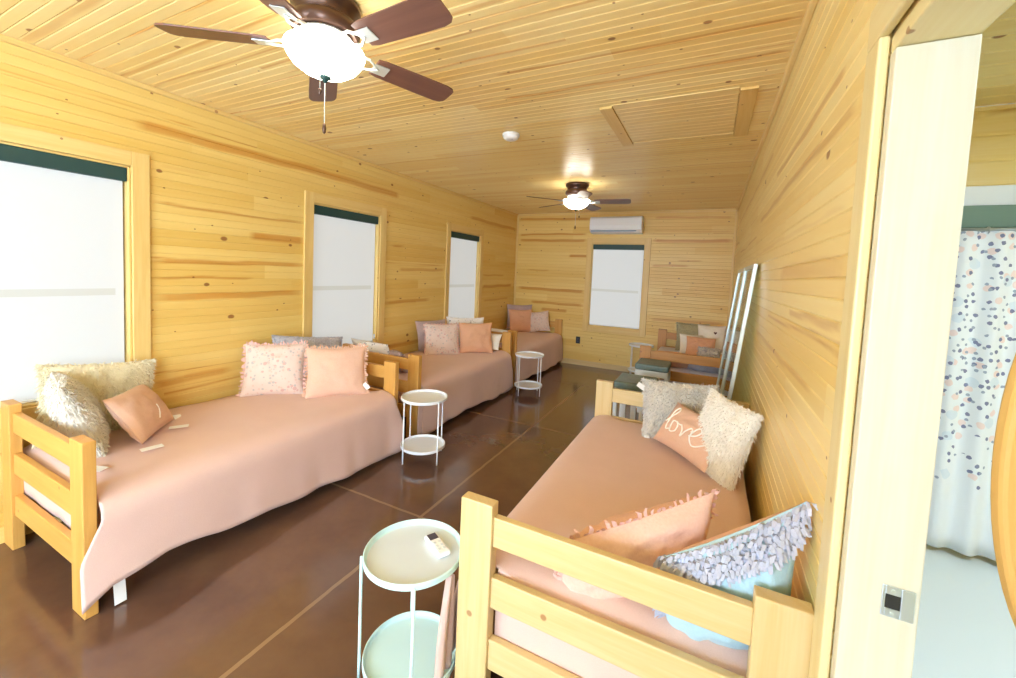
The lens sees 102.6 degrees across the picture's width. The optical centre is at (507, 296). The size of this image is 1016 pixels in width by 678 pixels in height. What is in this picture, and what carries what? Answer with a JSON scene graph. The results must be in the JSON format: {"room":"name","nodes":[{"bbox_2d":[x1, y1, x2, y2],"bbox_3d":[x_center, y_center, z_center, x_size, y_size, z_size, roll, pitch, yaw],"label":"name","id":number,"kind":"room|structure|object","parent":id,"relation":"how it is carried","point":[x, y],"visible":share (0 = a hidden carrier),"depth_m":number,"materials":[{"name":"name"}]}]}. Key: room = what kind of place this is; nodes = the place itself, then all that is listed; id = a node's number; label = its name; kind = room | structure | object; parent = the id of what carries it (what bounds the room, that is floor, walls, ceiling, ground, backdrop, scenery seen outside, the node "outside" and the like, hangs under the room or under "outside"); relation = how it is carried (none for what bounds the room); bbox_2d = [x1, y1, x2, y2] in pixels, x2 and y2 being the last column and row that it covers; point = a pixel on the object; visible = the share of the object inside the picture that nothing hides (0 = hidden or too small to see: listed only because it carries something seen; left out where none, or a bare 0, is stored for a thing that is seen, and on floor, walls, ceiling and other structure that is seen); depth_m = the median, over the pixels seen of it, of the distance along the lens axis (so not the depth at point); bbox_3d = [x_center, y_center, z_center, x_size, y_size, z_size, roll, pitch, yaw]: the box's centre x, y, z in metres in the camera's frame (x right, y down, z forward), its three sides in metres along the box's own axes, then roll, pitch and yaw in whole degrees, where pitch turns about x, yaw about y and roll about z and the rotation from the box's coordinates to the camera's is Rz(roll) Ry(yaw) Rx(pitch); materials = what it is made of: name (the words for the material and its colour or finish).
{"room":"dormitory","nodes":[
{"label":"dormitory","id":0,"kind":"room"},
{"bbox_2d":[0,41,516,526],"bbox_3d":[-1.985,-0.054,3.243,0.100,2.543,9.230,4,4,26],"label":"wall","id":1,"kind":"structure","parent":0,"point":[227,194],"depth_m":2.96,"materials":[{"name":"brown wood"}]},
{"bbox_2d":[0,516,61,543],"bbox_3d":[-1.971,1.174,3.327,0.014,0.085,9.110,4,4,26],"label":"baseboard","id":2,"kind":"structure","parent":1,"relation":"attached to","point":[28,530],"depth_m":2.15,"materials":[{"name":"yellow wood"}]},
{"bbox_2d":[0,122,150,429],"bbox_3d":[-2.518,-0.098,2.143,0.118,1.531,0.986,4,4,26],"label":"window","id":3,"kind":"structure","parent":1,"relation":"in","point":[68,223],"depth_m":2.25,"materials":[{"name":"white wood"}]},
{"bbox_2d":[0,161,123,400],"bbox_3d":[-2.518,-0.088,2.137,0.004,1.295,0.770,4,4,26],"label":"roller shade","id":4,"kind":"object","parent":3,"relation":"attached to","point":[62,253],"depth_m":2.22,"materials":[{"name":"grey fabric"}]},
{"bbox_2d":[0,34,517,215],"bbox_3d":[-1.857,-1.304,3.177,0.020,0.030,9.110,4,4,26],"label":"trim","id":5,"kind":"structure","parent":1,"relation":"attached to","point":[4,38],"depth_m":2.68,"materials":[{"name":"brown wood"}]},
{"bbox_2d":[302,190,386,346],"bbox_3d":[-1.597,-0.167,3.987,0.118,1.531,0.983,4,4,26],"label":"window","id":6,"kind":"structure","parent":1,"relation":"in","point":[344,252],"depth_m":3.95,"materials":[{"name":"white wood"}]},
{"bbox_2d":[312,214,374,344],"bbox_3d":[-1.597,-0.157,3.981,0.004,1.295,0.767,4,4,26],"label":"roller shade","id":7,"kind":"object","parent":6,"relation":"attached to","point":[344,249],"depth_m":3.97,"materials":[{"name":"grey fabric"}]},
{"bbox_2d":[443,222,483,324],"bbox_3d":[-0.662,-0.237,5.858,0.118,1.531,0.966,4,4,26],"label":"window","id":8,"kind":"structure","parent":1,"relation":"in","point":[463,263],"depth_m":5.86,"materials":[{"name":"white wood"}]},
{"bbox_2d":[448,237,476,317],"bbox_3d":[-0.663,-0.227,5.852,0.004,1.295,0.750,4,4,26],"label":"roller shade","id":9,"kind":"object","parent":8,"relation":"attached to","point":[463,256],"depth_m":5.87,"materials":[{"name":"grey fabric"}]},
{"bbox_2d":[0,0,808,213],"bbox_3d":[-0.344,-1.254,2.378,3.441,0.100,9.230,4,4,26],"label":"ceiling","id":10,"kind":"structure","parent":0,"point":[543,71],"depth_m":2.21,"materials":[{"name":"brown wood"}]},
{"bbox_2d":[154,0,452,133],"bbox_3d":[-0.704,-0.916,1.621,1.120,0.512,1.162,4,4,26],"label":"ceiling fan","id":11,"kind":"object","parent":10,"relation":"hanging from","point":[323,42],"visible":1,"depth_m":1.54,"materials":[{"name":"brown metal"}]},
{"bbox_2d":[502,131,519,141],"bbox_3d":[0.022,-1.201,3.059,0.130,0.048,0.130,4,4,26],"label":"smoke detector","id":12,"kind":"object","parent":10,"relation":"attached to","point":[511,136],"visible":1,"depth_m":3.02,"materials":[{"name":"white plastic"}]},
{"bbox_2d":[526,182,630,228],"bbox_3d":[0.810,-1.030,4.671,1.148,0.512,1.148,4,4,26],"label":"ceiling fan","id":13,"kind":"object","parent":10,"relation":"hanging from","point":[577,193],"visible":1,"depth_m":4.55,"materials":[{"name":"brown metal"}]},
{"bbox_2d":[599,85,758,145],"bbox_3d":[1.113,-1.148,2.668,0.846,0.014,0.798,4,4,26],"label":"attic hatch","id":14,"kind":"object","parent":10,"relation":"attached to","point":[713,112],"visible":1,"depth_m":2.58,"materials":[{"name":"brown wood"}]},
{"bbox_2d":[0,362,1015,677],"bbox_3d":[0.578,1.459,2.020,5.967,0.100,9.430,4,4,26],"label":"floor","id":15,"kind":"structure","parent":0,"point":[274,593],"depth_m":1.90,"materials":[{"name":"concrete"}]},
{"bbox_2d":[0,360,398,619],"bbox_3d":[-1.731,0.894,2.682,0.955,0.742,1.850,4,4,26],"label":"frame","id":16,"kind":"object","parent":15,"relation":"on","point":[78,498],"visible":0.3,"depth_m":1.84,"materials":[{"name":"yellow wood"}]},
{"bbox_2d":[97,502,100,526],"bbox_3d":[-1.735,0.863,2.683,0.895,0.175,1.730,4,4,26],"label":"mattress","id":17,"kind":"object","parent":16,"relation":"on","point":[98,507],"visible":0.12,"depth_m":1.73,"materials":[{"name":"white fabric"}]},
{"bbox_2d":[23,377,402,614],"bbox_3d":[-1.692,1.007,2.667,0.983,0.506,1.894,4,4,26],"label":"bedspread","id":18,"kind":"object","parent":17,"relation":"on","point":[237,460],"visible":0.82,"depth_m":2.17,"materials":[{"name":"pink fabric"}]},
{"bbox_2d":[42,371,110,457],"bbox_3d":[-2.207,0.602,2.082,0.500,0.434,0.237,5,4,38],"label":"pillow","id":19,"kind":"object","parent":18,"relation":"on","point":[80,399],"visible":0.88,"depth_m":1.97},
{"bbox_2d":[31,358,157,449],"bbox_3d":[-2.284,0.577,2.285,0.212,0.471,0.550,5,4,32],"label":"pillow","id":20,"kind":"object","parent":18,"relation":"on","point":[105,381],"visible":0.28,"depth_m":2.26,"materials":[{"name":"beige fur"}]},
{"bbox_2d":[96,465,108,471],"bbox_3d":[-1.894,0.788,1.870,0.090,0.002,0.044,3,3,6],"label":"paper slip","id":21,"kind":"object","parent":18,"relation":"on","point":[98,468],"visible":0.57,"depth_m":1.87,"materials":[{"name":"white paper"}]},
{"bbox_2d":[102,384,180,443],"bbox_3d":[-2.058,0.642,2.301,0.197,0.275,0.489,1,4,-19],"label":"pillow","id":22,"kind":"object","parent":18,"relation":"on","point":[139,410],"visible":1,"depth_m":2.17,"materials":[{"name":"pink fabric"}]},
{"bbox_2d":[140,444,163,451],"bbox_3d":[-1.836,0.777,2.098,0.044,0.002,0.090,5,4,36],"label":"paper slip","id":23,"kind":"object","parent":18,"relation":"on","point":[158,445],"visible":1,"depth_m":2.10,"materials":[{"name":"white paper"}]},
{"bbox_2d":[169,424,188,428],"bbox_3d":[-1.921,0.757,2.375,0.090,0.002,0.044,0,4,-34],"label":"paper slip","id":24,"kind":"object","parent":18,"relation":"on","point":[184,425],"visible":1,"depth_m":2.37,"materials":[{"name":"white paper"}]},
{"bbox_2d":[235,339,308,396],"bbox_3d":[-1.781,0.552,3.103,0.470,0.430,0.201,1,4,-18],"label":"pillow","id":25,"kind":"object","parent":18,"relation":"on","point":[273,368],"visible":0.98,"depth_m":3.06,"materials":[{"name":"fabric"}]},
{"bbox_2d":[271,335,342,374],"bbox_3d":[-1.674,0.499,3.427,0.179,0.406,0.648,5,4,37],"label":"pillow","id":26,"kind":"object","parent":18,"relation":"on","point":[331,341],"visible":0.34,"depth_m":3.43,"materials":[{"name":"white fabric"}]},
{"bbox_2d":[301,343,369,398],"bbox_3d":[-1.320,0.577,3.146,0.482,0.415,0.179,1,4,-22],"label":"pillow","id":27,"kind":"object","parent":18,"relation":"on","point":[338,371],"visible":0.97,"depth_m":3.10,"materials":[{"name":"pink fabric"}]},
{"bbox_2d":[357,519,459,677],"bbox_3d":[-0.347,1.150,1.475,0.350,0.500,0.350,5,4,32],"label":"side table","id":28,"kind":"object","parent":15,"relation":"on","point":[398,557],"visible":0.86,"depth_m":1.46,"materials":[{"name":"teal paint"}]},
{"bbox_2d":[362,611,455,677],"bbox_3d":[-0.353,1.293,1.483,0.338,0.024,0.338,5,4,32],"label":"shelf","id":29,"kind":"object","parent":28,"relation":"attached to","point":[386,654],"depth_m":1.50,"materials":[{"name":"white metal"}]},
{"bbox_2d":[425,532,449,558],"bbox_3d":[-0.259,0.907,1.489,0.048,0.021,0.124,0,4,-36],"label":"remote control","id":30,"kind":"object","parent":28,"relation":"on","point":[433,540],"visible":1,"depth_m":1.47,"materials":[{"name":"white plastic"}]},
{"bbox_2d":[400,389,447,465],"bbox_3d":[-0.671,1.030,3.231,0.360,0.500,0.360,2,3,-2],"label":"side table","id":31,"kind":"object","parent":15,"relation":"on","point":[422,444],"visible":1,"depth_m":3.22,"materials":[{"name":"white paint"}]},
{"bbox_2d":[400,434,444,454],"bbox_3d":[-0.677,1.174,3.240,0.348,0.024,0.348,2,3,-2],"label":"shelf","id":32,"kind":"object","parent":31,"relation":"attached to","point":[422,444],"depth_m":3.24,"materials":[{"name":"white metal"}]},
{"bbox_2d":[343,332,511,436],"bbox_3d":[-0.791,0.823,4.581,0.930,0.742,1.850,4,4,26],"label":"frame","id":33,"kind":"object","parent":15,"relation":"on","point":[413,363],"visible":0.17,"depth_m":3.62,"materials":[{"name":"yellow wood"}]},
{"bbox_2d":[369,346,512,434],"bbox_3d":[-0.776,0.927,4.544,0.982,0.486,1.884,4,4,26],"label":"bedspread","id":34,"kind":"object","parent":33,"relation":"on","point":[471,379],"visible":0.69,"depth_m":4.24,"materials":[{"name":"pink fabric"}]},
{"bbox_2d":[351,338,389,354],"bbox_3d":[-1.311,0.571,3.981,0.521,0.297,0.185,5,4,31],"label":"pillow","id":35,"kind":"object","parent":34,"relation":"on","point":[375,347],"visible":0.31,"depth_m":3.86,"materials":[{"name":"white fabric"}]},
{"bbox_2d":[388,349,407,372],"bbox_3d":[-1.072,0.627,3.922,0.372,0.264,0.238,5,4,34],"label":"pillow","id":36,"kind":"object","parent":34,"relation":"on","point":[392,352],"visible":0.2,"depth_m":3.81,"materials":[{"name":"pink fabric"}]},
{"bbox_2d":[415,319,444,350],"bbox_3d":[-0.929,0.462,4.999,0.150,0.350,0.460,6,5,42],"label":"pillow","id":37,"kind":"object","parent":34,"relation":"on","point":[419,324],"visible":0.35,"depth_m":4.86,"materials":[{"name":"pink fabric"}]},
{"bbox_2d":[423,322,459,354],"bbox_3d":[-0.783,0.505,4.805,0.437,0.401,0.174,1,4,-19],"label":"pillow","id":38,"kind":"object","parent":34,"relation":"on","point":[442,339],"visible":0.99,"depth_m":4.76,"materials":[{"name":"pink fabric"}]},
{"bbox_2d":[446,317,483,344],"bbox_3d":[-0.564,0.453,5.331,0.503,0.374,0.147,2,4,-15],"label":"pillow","id":39,"kind":"object","parent":34,"relation":"on","point":[453,320],"visible":0.2,"depth_m":5.30,"materials":[{"name":"white fabric"}]},
{"bbox_2d":[459,323,492,352],"bbox_3d":[-0.394,0.502,4.978,0.420,0.362,0.172,2,4,-16],"label":"pillow","id":40,"kind":"object","parent":34,"relation":"on","point":[473,337],"visible":1,"depth_m":4.93,"materials":[{"name":"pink fabric"}]},
{"bbox_2d":[491,334,501,349],"bbox_3d":[-0.263,0.560,5.186,0.364,0.191,0.148,4,4,19],"label":"pillow","id":41,"kind":"object","parent":34,"relation":"on","point":[495,338],"visible":0.3,"depth_m":5.11,"materials":[{"name":"beige fabric"}]},
{"bbox_2d":[491,319,562,386],"bbox_3d":[0.094,0.756,6.351,0.920,0.742,1.850,4,4,26],"label":"frame","id":42,"kind":"object","parent":15,"relation":"on","point":[557,323],"visible":0.16,"depth_m":5.34,"materials":[{"name":"brown wood"}]},
{"bbox_2d":[499,329,562,381],"bbox_3d":[0.105,0.859,6.316,0.986,0.482,1.884,4,4,26],"label":"bedspread","id":43,"kind":"object","parent":42,"relation":"on","point":[550,345],"visible":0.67,"depth_m":6.17,"materials":[{"name":"pink fabric"}]},
{"bbox_2d":[491,328,507,331],"bbox_3d":[-0.170,0.533,5.641,0.464,0.197,0.168,5,4,32],"label":"pillow","id":44,"kind":"object","parent":43,"relation":"on","point":[492,329],"visible":0.12,"depth_m":5.54,"materials":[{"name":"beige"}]},
{"bbox_2d":[507,304,531,328],"bbox_3d":[0.201,0.350,7.128,0.461,0.438,0.138,2,4,-16],"label":"pillow","id":45,"kind":"object","parent":43,"relation":"on","point":[509,306],"visible":0.26,"depth_m":7.08,"materials":[{"name":"pink fabric"}]},
{"bbox_2d":[509,309,531,331],"bbox_3d":[0.217,0.408,6.919,0.424,0.385,0.173,2,4,-17],"label":"pillow","id":46,"kind":"object","parent":43,"relation":"on","point":[520,320],"visible":0.97,"depth_m":6.87,"materials":[{"name":"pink fabric"}]},
{"bbox_2d":[530,311,549,331],"bbox_3d":[0.521,0.424,6.969,0.421,0.385,0.169,3,3,2],"label":"pillow","id":47,"kind":"object","parent":43,"relation":"on","point":[539,320],"visible":0.96,"depth_m":6.92,"materials":[{"name":"pink fabric"}]},
{"bbox_2d":[514,351,543,396],"bbox_3d":[0.261,0.960,5.095,0.360,0.500,0.360,2,3,-2],"label":"side table","id":48,"kind":"object","parent":15,"relation":"on","point":[523,384],"visible":1,"depth_m":5.10,"materials":[{"name":"white paint"}]},
{"bbox_2d":[514,380,541,389],"bbox_3d":[0.254,1.104,5.104,0.348,0.024,0.348,2,3,-2],"label":"shelf","id":49,"kind":"object","parent":48,"relation":"attached to","point":[523,384],"depth_m":5.11,"materials":[{"name":"white metal"}]},
{"bbox_2d":[455,379,813,677],"bbox_3d":[0.673,1.042,2.002,0.970,0.742,1.850,4,4,26],"label":"frame","id":50,"kind":"object","parent":15,"relation":"on","point":[777,628],"visible":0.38,"depth_m":1.20,"materials":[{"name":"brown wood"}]},
{"bbox_2d":[434,415,750,677],"bbox_3d":[0.602,1.131,2.006,0.989,0.469,1.884,4,4,26],"label":"bedspread","id":51,"kind":"object","parent":50,"relation":"on","point":[609,469],"visible":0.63,"depth_m":1.73,"materials":[{"name":"pink fabric"}]},
{"bbox_2d":[553,488,719,598],"bbox_3d":[0.418,0.852,1.363,0.567,0.453,0.228,2,3,-2],"label":"pillow","id":52,"kind":"object","parent":51,"relation":"on","point":[641,536],"visible":0.46,"depth_m":1.30,"materials":[{"name":"pink fabric"}]},
{"bbox_2d":[636,377,720,438],"bbox_3d":[1.079,0.733,2.585,0.518,0.383,0.239,3,4,13],"label":"pillow","id":53,"kind":"object","parent":51,"relation":"on","point":[660,398],"visible":0.59,"depth_m":2.57,"materials":[{"name":"white fabric"}]},
{"bbox_2d":[653,402,708,472],"bbox_3d":[1.022,0.771,2.286,0.185,0.220,0.440,2,4,-14],"label":"pillow","id":54,"kind":"object","parent":51,"relation":"on","point":[680,431],"visible":0.8,"depth_m":2.25,"materials":[{"name":"pink fabric"}]},
{"bbox_2d":[697,388,764,490],"bbox_3d":[1.109,0.743,2.118,0.225,0.451,0.398,3,3,0],"label":"pillow","id":55,"kind":"object","parent":51,"relation":"on","point":[730,429],"visible":0.79,"depth_m":2.01,"materials":[{"name":"beige fur"}]},
{"bbox_2d":[652,501,817,649],"bbox_3d":[0.610,0.787,1.145,0.382,0.560,0.198,4,4,24],"label":"pillow","id":56,"kind":"object","parent":51,"relation":"on","point":[762,552],"visible":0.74,"depth_m":1.07,"materials":[{"name":"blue fabric"}]},
{"bbox_2d":[612,373,658,420],"bbox_3d":[1.117,1.029,3.585,0.330,0.620,0.360,4,4,26],"label":"stool","id":57,"kind":"object","parent":15,"relation":"on","point":[626,381],"visible":0.24,"depth_m":3.47,"materials":[{"name":"green fabric"}]},
{"bbox_2d":[614,373,658,391],"bbox_3d":[1.129,0.752,3.569,0.330,0.065,0.360,4,4,26],"label":"seat cushion","id":58,"kind":"object","parent":57,"relation":"on","point":[626,381],"depth_m":3.48,"materials":[{"name":"green fabric"}]},
{"bbox_2d":[628,342,653,372],"bbox_3d":[2.012,0.973,6.190,0.360,0.500,0.360,4,4,21],"label":"side table","id":59,"kind":"object","parent":15,"relation":"on","point":[631,369],"visible":0.44,"depth_m":6.24,"materials":[{"name":"white paint"}]},
{"bbox_2d":[628,367,635,372],"bbox_3d":[2.005,1.117,6.198,0.348,0.024,0.348,4,4,21],"label":"shelf","id":60,"kind":"object","parent":59,"relation":"attached to","point":[632,369],"depth_m":6.24,"materials":[{"name":"white paint"}]},
{"bbox_2d":[633,358,670,419],"bbox_3d":[1.534,1.002,4.343,0.330,0.620,0.360,4,4,26],"label":"stool","id":61,"kind":"object","parent":15,"relation":"on","point":[659,369],"visible":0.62,"depth_m":4.20,"materials":[{"name":"green fabric"}]},
{"bbox_2d":[635,358,670,372],"bbox_3d":[1.547,0.725,4.327,0.330,0.065,0.360,4,4,26],"label":"seat cushion","id":62,"kind":"object","parent":61,"relation":"on","point":[643,365],"depth_m":4.21,"materials":[{"name":"green fabric"}]},
{"bbox_2d":[636,329,725,409],"bbox_3d":[2.306,0.921,5.247,0.930,0.742,1.850,4,4,26],"label":"frame","id":63,"kind":"object","parent":15,"relation":"on","point":[645,351],"visible":0.28,"depth_m":4.44,"materials":[{"name":"orange wood"}]},
{"bbox_2d":[658,347,719,384],"bbox_3d":[2.313,0.890,5.242,0.870,0.175,1.730,4,4,26],"label":"mattress","id":64,"kind":"object","parent":63,"relation":"on","point":[683,370],"visible":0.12,"depth_m":4.55,"materials":[{"name":"pink fabric"}]},
{"bbox_2d":[663,351,688,367],"bbox_3d":[1.906,0.722,4.690,0.340,0.202,0.207,4,4,28],"label":"pillow","id":65,"kind":"object","parent":64,"relation":"on","point":[673,364],"visible":0.26,"depth_m":4.64,"materials":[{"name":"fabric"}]},
{"bbox_2d":[679,333,702,352],"bbox_3d":[2.515,0.650,5.589,0.300,0.256,0.157,4,4,16],"label":"pillow","id":66,"kind":"object","parent":64,"relation":"on","point":[683,337],"visible":0.35,"depth_m":5.59,"materials":[{"name":"beige fabric"}]},
{"bbox_2d":[675,322,709,349],"bbox_3d":[2.654,0.590,5.852,0.473,0.422,0.230,4,4,17],"label":"pillow","id":67,"kind":"object","parent":64,"relation":"on","point":[682,328],"visible":0.38,"depth_m":5.86,"materials":[{"name":"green fabric"}]},
{"bbox_2d":[685,336,715,354],"bbox_3d":[2.534,0.665,5.358,0.360,0.249,0.196,4,4,26],"label":"pillow","id":68,"kind":"object","parent":64,"relation":"on","point":[693,343],"visible":0.64,"depth_m":5.33,"materials":[{"name":"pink fabric"}]},
{"bbox_2d":[687,364,718,372],"bbox_3d":[2.218,0.760,4.509,0.434,0.205,0.228,4,4,24],"label":"pillow","id":69,"kind":"object","parent":64,"relation":"on","point":[690,366],"visible":0.28,"depth_m":4.49,"materials":[{"name":"grey fabric"}]},
{"bbox_2d":[696,346,721,357],"bbox_3d":[2.490,0.722,5.060,0.301,0.206,0.210,5,4,34],"label":"cushion","id":70,"kind":"object","parent":64,"relation":"on","point":[703,351],"visible":0.67,"depth_m":5.03,"materials":[{"name":"beige fabric"}]},
{"bbox_2d":[698,324,725,353],"bbox_3d":[2.844,0.599,5.692,0.360,0.395,0.192,4,4,22],"label":"pillow","id":71,"kind":"object","parent":64,"relation":"on","point":[711,332],"visible":0.57,"depth_m":5.66,"materials":[{"name":"beige fabric"}]},
{"bbox_2d":[716,268,744,392],"bbox_3d":[2.025,0.551,3.785,0.185,1.624,0.820,4,4,26],"label":"mirror","id":72,"kind":"object","parent":15,"relation":"on","point":[741,271],"visible":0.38,"depth_m":3.83,"materials":[{"name":"silver metal"}]},
{"bbox_2d":[720,264,757,399],"bbox_3d":[1.641,0.580,3.016,0.185,1.624,0.780,4,4,26],"label":"mirror","id":73,"kind":"object","parent":15,"relation":"on","point":[749,276],"visible":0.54,"depth_m":2.88,"materials":[{"name":"silver metal"}]},
{"bbox_2d":[990,353,1015,627],"bbox_3d":[1.018,0.667,0.633,0.365,1.685,0.263,2,3,-10],"label":"oval mirror","id":74,"kind":"object","parent":15,"relation":"on","point":[1003,468],"visible":1,"depth_m":0.69,"materials":[{"name":"brown wood"}]},
{"bbox_2d":[515,211,735,366],"bbox_3d":[1.681,-0.092,6.628,3.441,2.543,0.100,4,4,26],"label":"wall","id":75,"kind":"structure","parent":0,"point":[691,254],"depth_m":6.33,"materials":[{"name":"brown wood"}]},
{"bbox_2d":[513,214,518,304],"bbox_3d":[0.130,-0.204,7.333,0.030,2.543,0.018,4,4,26],"label":"trim","id":76,"kind":"structure","parent":75,"relation":"attached to","point":[518,214],"depth_m":7.29,"materials":[{"name":"brown wood"}]},
{"bbox_2d":[560,358,633,372],"bbox_3d":[1.600,1.135,6.651,3.381,0.085,0.014,4,4,26],"label":"baseboard","id":77,"kind":"structure","parent":75,"relation":"attached to","point":[565,360],"depth_m":6.71,"materials":[{"name":"brown wood"}]},
{"bbox_2d":[582,238,650,336],"bbox_3d":[1.749,-0.173,6.581,1.006,1.531,0.118,4,4,26],"label":"window","id":78,"kind":"structure","parent":75,"relation":"in","point":[618,272],"depth_m":6.56,"materials":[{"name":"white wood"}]},
{"bbox_2d":[589,249,642,327],"bbox_3d":[1.742,-0.163,6.582,0.790,1.295,0.004,4,4,26],"label":"roller shade","id":79,"kind":"object","parent":78,"relation":"attached to","point":[616,281],"depth_m":6.57,"materials":[{"name":"grey fabric"}]},
{"bbox_2d":[590,216,643,233],"bbox_3d":[1.707,-1.125,6.406,0.804,0.261,0.205,4,4,26],"label":"air conditioner","id":80,"kind":"object","parent":75,"relation":"attached to","point":[621,224],"visible":1,"depth_m":6.32,"materials":[{"name":"white plastic"}]},
{"bbox_2d":[519,209,735,215],"bbox_3d":[1.710,-1.341,6.500,3.381,0.035,0.020,4,4,26],"label":"trim","id":81,"kind":"structure","parent":75,"relation":"attached to","point":[703,210],"depth_m":6.36,"materials":[{"name":"brown wood"}]},
{"bbox_2d":[726,209,737,331],"bbox_3d":[3.178,0.023,5.819,0.030,2.543,0.018,4,4,26],"label":"trim","id":82,"kind":"structure","parent":75,"relation":"attached to","point":[736,215],"depth_m":5.78,"materials":[{"name":"brown wood"}]},
{"bbox_2d":[731,0,919,677],"bbox_3d":[1.185,0.182,1.669,0.113,2.543,9.230,4,4,26],"label":"wall","id":83,"kind":"structure","parent":0,"point":[795,210],"depth_m":1.34,"materials":[{"name":"brown wood"}]},
{"bbox_2d":[737,0,818,210],"bbox_3d":[2.007,-1.135,3.278,0.022,0.035,5.490,4,4,26],"label":"trim","id":84,"kind":"structure","parent":83,"relation":"attached to","point":[812,4],"depth_m":1.98,"materials":[{"name":"brown wood"}]},
{"bbox_2d":[808,0,1015,677],"bbox_3d":[0.542,0.466,0.435,0.132,2.068,0.978,4,4,26],"label":"door","id":85,"kind":"structure","parent":83,"relation":"in","point":[935,57],"depth_m":0.76,"materials":[{"name":"white wood"}]},
{"bbox_2d":[966,103,1015,555],"bbox_3d":[2.843,0.220,2.279,2.313,2.543,0.100,4,4,26],"label":"wall","id":86,"kind":"structure","parent":0,"point":[992,154],"depth_m":2.26,"materials":[{"name":"brown wood"}]},
{"bbox_2d":[961,185,1015,227],"bbox_3d":[3.043,0.112,2.088,1.450,1.400,0.055,4,4,26],"label":"shower stall","id":87,"kind":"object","parent":86,"relation":"in","point":[994,206],"depth_m":2.25,"materials":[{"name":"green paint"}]},
{"bbox_2d":[926,226,1015,560],"bbox_3d":[2.986,0.560,2.051,1.370,1.826,0.063,4,4,26],"label":"floral curtain","id":88,"kind":"object","parent":87,"relation":"hanging from","point":[981,352],"visible":0.68,"depth_m":2.25,"materials":[{"name":"white fabric"}]},
{"bbox_2d":[975,2,1015,106],"bbox_3d":[2.064,-1.035,0.524,2.313,0.100,3.650,4,4,26],"label":"ceiling","id":89,"kind":"structure","parent":0,"point":[996,82],"depth_m":1.85,"materials":[{"name":"brown wood"}]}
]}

